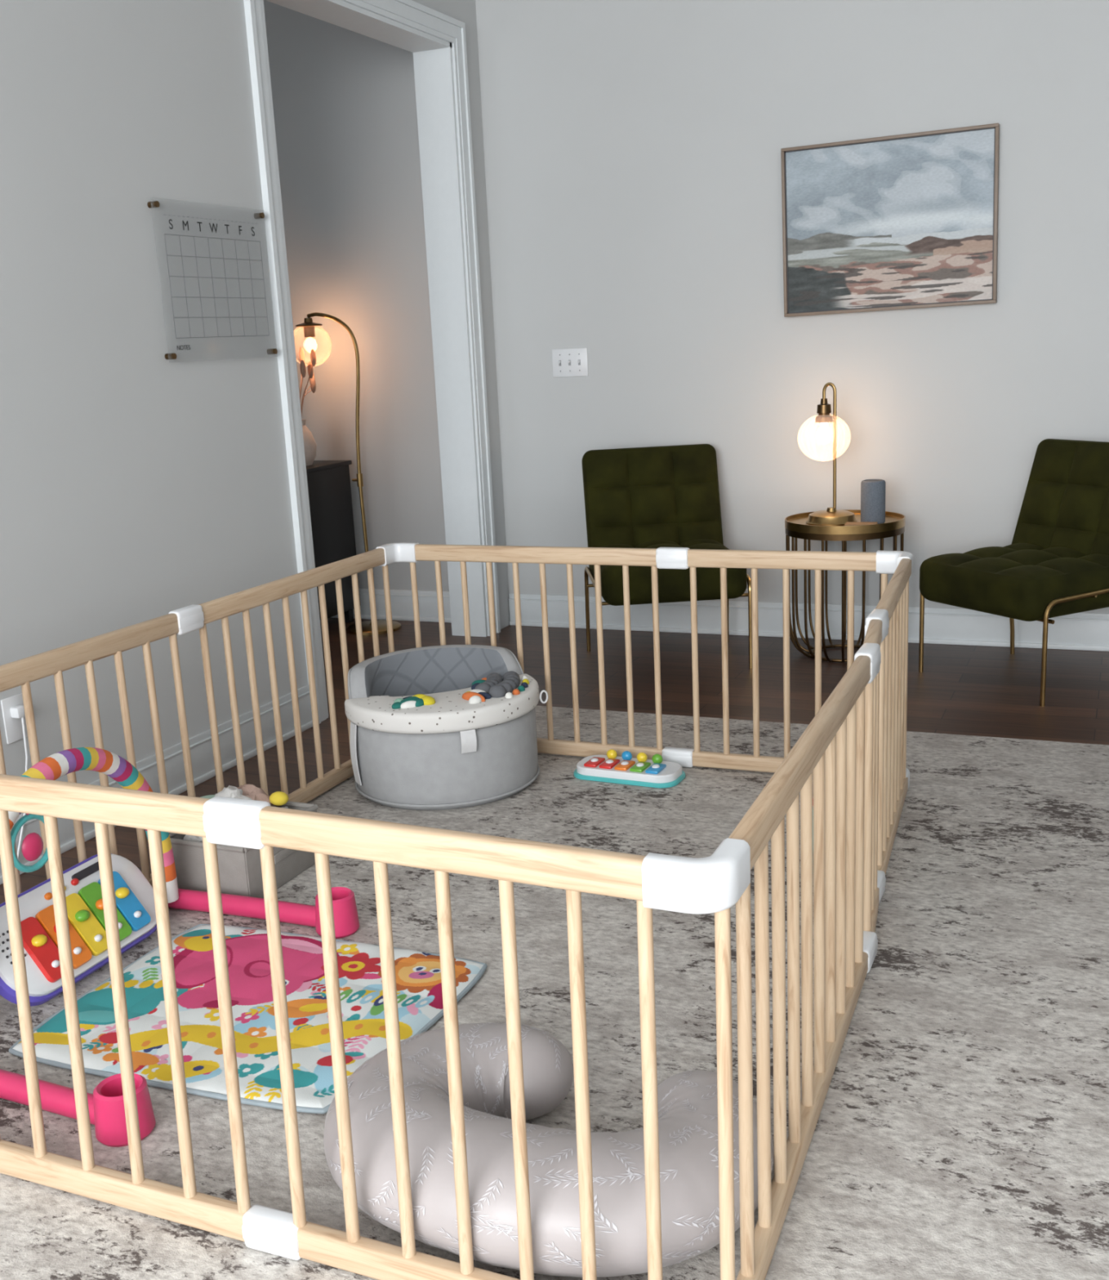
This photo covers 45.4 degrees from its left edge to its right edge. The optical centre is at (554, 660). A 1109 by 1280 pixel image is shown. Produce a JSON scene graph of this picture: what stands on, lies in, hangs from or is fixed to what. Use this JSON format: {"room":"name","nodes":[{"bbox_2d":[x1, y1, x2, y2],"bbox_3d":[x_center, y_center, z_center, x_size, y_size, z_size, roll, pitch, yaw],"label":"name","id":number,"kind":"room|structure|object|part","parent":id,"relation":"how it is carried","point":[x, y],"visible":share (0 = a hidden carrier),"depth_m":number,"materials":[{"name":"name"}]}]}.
{"room":"children's room","nodes":[
{"label":"children's room","id":0,"kind":"room"},
{"bbox_2d":[0,0,510,814],"bbox_3d":[-1.992,-0.647,2.247,0.170,3.000,8.368,3,15,23],"label":"wall","id":1,"kind":"structure","parent":0,"point":[138,485],"depth_m":3.84,"materials":[{"name":"paint"}]},
{"bbox_2d":[0,693,27,858],"bbox_3d":[-1.406,0.318,3.483,0.038,0.446,0.140,3,15,23],"label":"wall outlet","id":2,"kind":"object","parent":1,"relation":"attached to","point":[12,707],"visible":0.74,"depth_m":3.47,"materials":[{"name":"white plastic"}]},
{"bbox_2d":[0,684,312,884],"bbox_3d":[-2.168,0.942,1.788,0.022,0.150,6.665,3,15,23],"label":"baseboard","id":3,"kind":"structure","parent":1,"relation":"attached to","point":[200,744],"depth_m":4.19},
{"bbox_2d":[146,200,277,359],"bbox_3d":[-1.053,-1.178,4.134,0.030,0.466,0.557,3,15,23],"label":"wall calendar","id":4,"kind":"object","parent":1,"relation":"attached to","point":[154,204],"visible":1,"depth_m":4.09,"materials":[{"name":"clear plastic"}]},
{"bbox_2d":[243,0,500,724],"bbox_3d":[-0.712,-1.219,5.187,0.218,2.600,1.540,3,15,23],"label":"trim","id":5,"kind":"structure","parent":1,"relation":"attached to","point":[437,41],"depth_m":5.58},
{"bbox_2d":[0,617,1108,903],"bbox_3d":[-0.891,0.894,2.256,8.400,0.100,8.518,3,15,23],"label":"floor","id":6,"kind":"structure","parent":0,"point":[966,690],"depth_m":4.97,"materials":[{"name":"brown wood"}]},
{"bbox_2d":[306,460,359,622],"bbox_3d":[-1.515,-0.556,6.467,1.020,0.785,0.461,3,15,23],"label":"base cabinet","id":7,"kind":"object","parent":6,"relation":"on","point":[329,490],"visible":0.06,"depth_m":6.28,"materials":[{"name":"paint"}]},
{"bbox_2d":[298,346,316,466],"bbox_3d":[-1.204,-1.174,6.138,0.226,0.540,0.164,-7,14,-16],"label":"vase","id":8,"kind":"object","parent":7,"relation":"on","point":[309,444],"visible":0.48,"depth_m":6.15,"materials":[{"name":"ceramic"}]},
{"bbox_2d":[293,312,400,635],"bbox_3d":[-0.982,-0.872,6.201,0.443,1.474,0.260,3,15,23],"label":"arc floor lamp","id":9,"kind":"object","parent":6,"relation":"on","point":[308,326],"visible":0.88,"depth_m":6.11,"materials":[{"name":"gold metal"}]},
{"bbox_3d":[-1.124,-1.454,6.109,0.056,0.072,0.056,3,15,23],"label":"light bulb","id":10,"kind":"part","parent":9,"relation":"part of","materials":[{"name":"orange"}]},
{"bbox_3d":[-1.124,-1.451,6.110,0.196,0.190,0.196,3,15,23],"label":"glass globe","id":11,"kind":"part","parent":9,"relation":"part of","materials":[{"name":"beige"}]},
{"bbox_2d":[0,705,1108,1279],"bbox_3d":[0.192,0.850,1.984,3.360,0.012,5.200,3,15,23],"label":"area rug","id":12,"kind":"object","parent":6,"relation":"on","point":[961,1132],"visible":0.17,"depth_m":2.54,"materials":[{"name":"grey carpet"}]},
{"bbox_2d":[0,853,156,1005],"bbox_3d":[-1.050,0.575,2.891,0.164,0.193,0.475,3,15,23],"label":"piano","id":13,"kind":"object","parent":12,"relation":"on","point":[134,895],"visible":0.62,"depth_m":2.86,"materials":[{"name":"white plastic"}]},
{"bbox_2d":[0,746,359,1146],"bbox_3d":[-0.834,0.462,2.696,0.621,0.500,0.911,3,15,23],"label":"baby activity gym","id":14,"kind":"object","parent":12,"relation":"on","point":[106,1103],"visible":0.6,"depth_m":2.76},
{"bbox_2d":[168,783,318,897],"bbox_3d":[-0.790,0.439,3.356,0.260,0.230,0.324,3,15,23],"label":"storage bin","id":15,"kind":"object","parent":12,"relation":"on","point":[239,868],"visible":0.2,"depth_m":3.24,"materials":[{"name":"fabric"}]},
{"bbox_2d":[8,924,487,1113],"bbox_3d":[-0.603,0.697,2.694,0.785,0.021,0.641,3,15,23],"label":"play mat","id":16,"kind":"object","parent":12,"relation":"on","point":[417,973],"visible":0.75,"depth_m":2.64,"materials":[{"name":"fabric"}]},
{"bbox_2d":[344,644,547,810],"bbox_3d":[-0.332,0.188,3.998,0.588,0.370,0.561,-8,15,-21],"label":"seat","id":17,"kind":"object","parent":12,"relation":"on","point":[443,726],"visible":1,"depth_m":3.82,"materials":[{"name":"grey fabric"}]},
{"bbox_2d":[344,671,538,733],"bbox_3d":[-0.323,0.103,3.948,0.522,0.094,0.522,3,15,23],"label":"tray","id":18,"kind":"object","parent":17,"relation":"on","point":[378,702],"depth_m":3.83,"materials":[{"name":"white plastic"}]},
{"bbox_2d":[0,542,913,1279],"bbox_3d":[-0.161,0.264,2.998,1.815,0.676,2.371,3,15,23],"label":"wooden playpen","id":19,"kind":"object","parent":12,"relation":"on","point":[852,750],"visible":0.9,"depth_m":2.01,"materials":[{"name":"brown wood"}]},
{"bbox_3d":[-0.913,0.509,2.142,1.071,0.668,0.093,3,15,24],"label":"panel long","id":20,"kind":"part","parent":19,"relation":"part of","materials":[{"name":"brown wood"}]},
{"bbox_3d":[-0.712,0.070,3.907,0.029,0.668,1.036,3,15,23],"label":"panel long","id":21,"kind":"part","parent":19,"relation":"part of","materials":[{"name":"brown wood"}]},
{"bbox_3d":[-0.121,0.557,1.782,0.710,0.668,0.092,4,15,25],"label":"panel short","id":22,"kind":"part","parent":19,"relation":"part of","materials":[{"name":"brown wood"}]},
{"bbox_3d":[-0.069,-0.030,4.189,0.930,0.668,0.027,3,15,23],"label":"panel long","id":23,"kind":"part","parent":19,"relation":"part of","materials":[{"name":"brown wood"}]},
{"bbox_3d":[0.680,0.010,3.870,0.660,0.668,0.027,3,15,23],"label":"panel short","id":24,"kind":"part","parent":19,"relation":"part of","materials":[{"name":"brown wood"}]},
{"bbox_3d":[0.410,0.443,2.148,0.038,0.668,1.166,3,15,21],"label":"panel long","id":25,"kind":"part","parent":19,"relation":"part of","materials":[{"name":"brown wood"}]},
{"bbox_3d":[0.859,0.125,3.364,0.027,0.668,0.802,2,14,19],"label":"panel short","id":26,"kind":"part","parent":19,"relation":"part of","materials":[{"name":"brown wood"}]},
{"bbox_2d":[323,1022,773,1277],"bbox_3d":[-0.019,0.738,2.073,0.713,0.179,0.526,3,15,23],"label":"pillow","id":27,"kind":"object","parent":12,"relation":"on","point":[687,1105],"visible":0.75,"depth_m":1.90,"materials":[{"name":"grey fabric"}]},
{"bbox_2d":[573,749,684,787],"bbox_3d":[0.224,0.317,4.003,0.335,0.062,0.155,4,15,26],"label":"toy xylophone","id":28,"kind":"object","parent":12,"relation":"on","point":[641,771],"visible":1,"depth_m":3.96,"materials":[{"name":"white plastic"}]},
{"bbox_2d":[581,444,751,668],"bbox_3d":[0.440,-0.428,5.425,0.616,0.844,0.693,-4,14,-4],"label":"velvet armchair","id":29,"kind":"object","parent":6,"relation":"on","point":[651,497],"visible":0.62,"depth_m":5.55,"materials":[{"name":"green fabric"}]},
{"bbox_2d":[581,444,723,547],"bbox_3d":[0.414,-0.654,5.605,0.570,0.488,0.236,-4,14,-4],"label":"cushion","id":30,"kind":"object","parent":29,"relation":"on","point":[635,497],"depth_m":5.56,"materials":[{"name":"green fabric"}]},
{"bbox_2d":[588,538,746,605],"bbox_3d":[0.447,-0.378,5.379,0.570,0.192,0.580,-4,14,-4],"label":"seat cushion","id":31,"kind":"object","parent":29,"relation":"on","point":[673,584],"depth_m":5.11,"materials":[{"name":"green fabric"}]},
{"bbox_3d":[0.455,-0.191,5.432,0.616,0.379,0.492,-4,14,-4],"label":"metal frame","id":32,"kind":"part","parent":29,"relation":"part of","materials":[{"name":"gold metal"}]},
{"bbox_2d":[784,509,905,662],"bbox_3d":[1.165,-0.296,5.332,0.468,0.561,0.468,3,15,23],"label":"side table","id":33,"kind":"object","parent":6,"relation":"on","point":[795,526],"visible":0.64,"depth_m":5.19,"materials":[{"name":"gold metal"}]},
{"bbox_2d":[805,382,857,525],"bbox_3d":[1.071,-0.814,5.203,0.232,0.546,0.205,3,15,23],"label":"table lamp","id":34,"kind":"object","parent":33,"relation":"on","point":[830,517],"visible":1,"depth_m":5.17,"materials":[{"name":"gold metal"}]},
{"bbox_3d":[1.055,-0.893,5.189,0.060,0.091,0.060,3,15,23],"label":"light bulb","id":35,"kind":"part","parent":34,"relation":"part of","materials":[{"name":"beige glass"}]},
{"bbox_2d":[844,521,877,525],"bbox_3d":[1.182,-0.524,5.113,0.120,0.013,0.070,2,14,17],"label":"coasters","id":36,"kind":"object","parent":33,"relation":"on","point":[862,522],"visible":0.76,"depth_m":5.10,"materials":[{"name":"brown wood"}]},
{"bbox_2d":[860,479,885,524],"bbox_3d":[1.246,-0.623,5.187,0.094,0.167,0.094,3,15,23],"label":"smart speaker","id":37,"kind":"object","parent":33,"relation":"on","point":[872,491],"visible":0.86,"depth_m":5.15},
{"bbox_2d":[918,439,1108,706],"bbox_3d":[1.777,-0.354,4.851,0.693,0.844,0.616,-10,15,-26],"label":"velvet armchair","id":38,"kind":"object","parent":6,"relation":"on","point":[1055,563],"visible":1,"depth_m":4.81,"materials":[{"name":"green fabric"}]},
{"bbox_3d":[1.745,-0.121,4.885,0.492,0.379,0.616,-10,15,-26],"label":"metal frame","id":39,"kind":"part","parent":38,"relation":"part of","materials":[{"name":"gold metal"}]},
{"bbox_2d":[919,542,1108,621],"bbox_3d":[1.729,-0.308,4.836,0.580,0.192,0.570,-10,15,-26],"label":"seat cushion","id":40,"kind":"object","parent":38,"relation":"on","point":[1021,581],"depth_m":4.65,"materials":[{"name":"green fabric"}]},
{"bbox_2d":[1011,439,1108,555],"bbox_3d":[1.972,-0.561,4.908,0.236,0.488,0.570,-10,15,-26],"label":"cushion","id":41,"kind":"object","parent":38,"relation":"on","point":[1064,506],"depth_m":4.93,"materials":[{"name":"green fabric"}]},
{"bbox_2d":[263,0,1108,613],"bbox_3d":[0.669,-1.596,5.613,8.400,3.000,0.150,3,15,23],"label":"wall","id":42,"kind":"structure","parent":0,"point":[632,148],"depth_m":5.54,"materials":[{"name":"paint"}]},
{"bbox_2d":[331,588,451,622],"bbox_3d":[-1.696,-0.323,6.892,2.880,0.150,0.022,3,15,23],"label":"baseboard","id":43,"kind":"structure","parent":42,"relation":"attached to","point":[402,606],"depth_m":6.48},
{"bbox_2d":[551,347,587,377],"bbox_3d":[0.066,-1.317,5.857,0.168,0.122,0.020,3,15,23],"label":"light switch","id":44,"kind":"object","parent":42,"relation":"attached to","point":[566,362],"visible":1,"depth_m":5.86,"materials":[{"name":"white plastic"}]},
{"bbox_2d":[508,593,1108,651],"bbox_3d":[2.107,-0.117,5.277,5.047,0.150,0.022,3,15,23],"label":"baseboard","id":45,"kind":"structure","parent":42,"relation":"attached to","point":[1081,631],"depth_m":5.68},
{"bbox_2d":[780,123,999,316],"bbox_3d":[1.305,-1.710,5.198,0.842,0.672,0.045,2,15,23],"label":"framed landscape painting","id":46,"kind":"object","parent":42,"relation":"attached to","point":[904,221],"visible":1,"depth_m":5.18,"materials":[{"name":"paint"}]}
]}

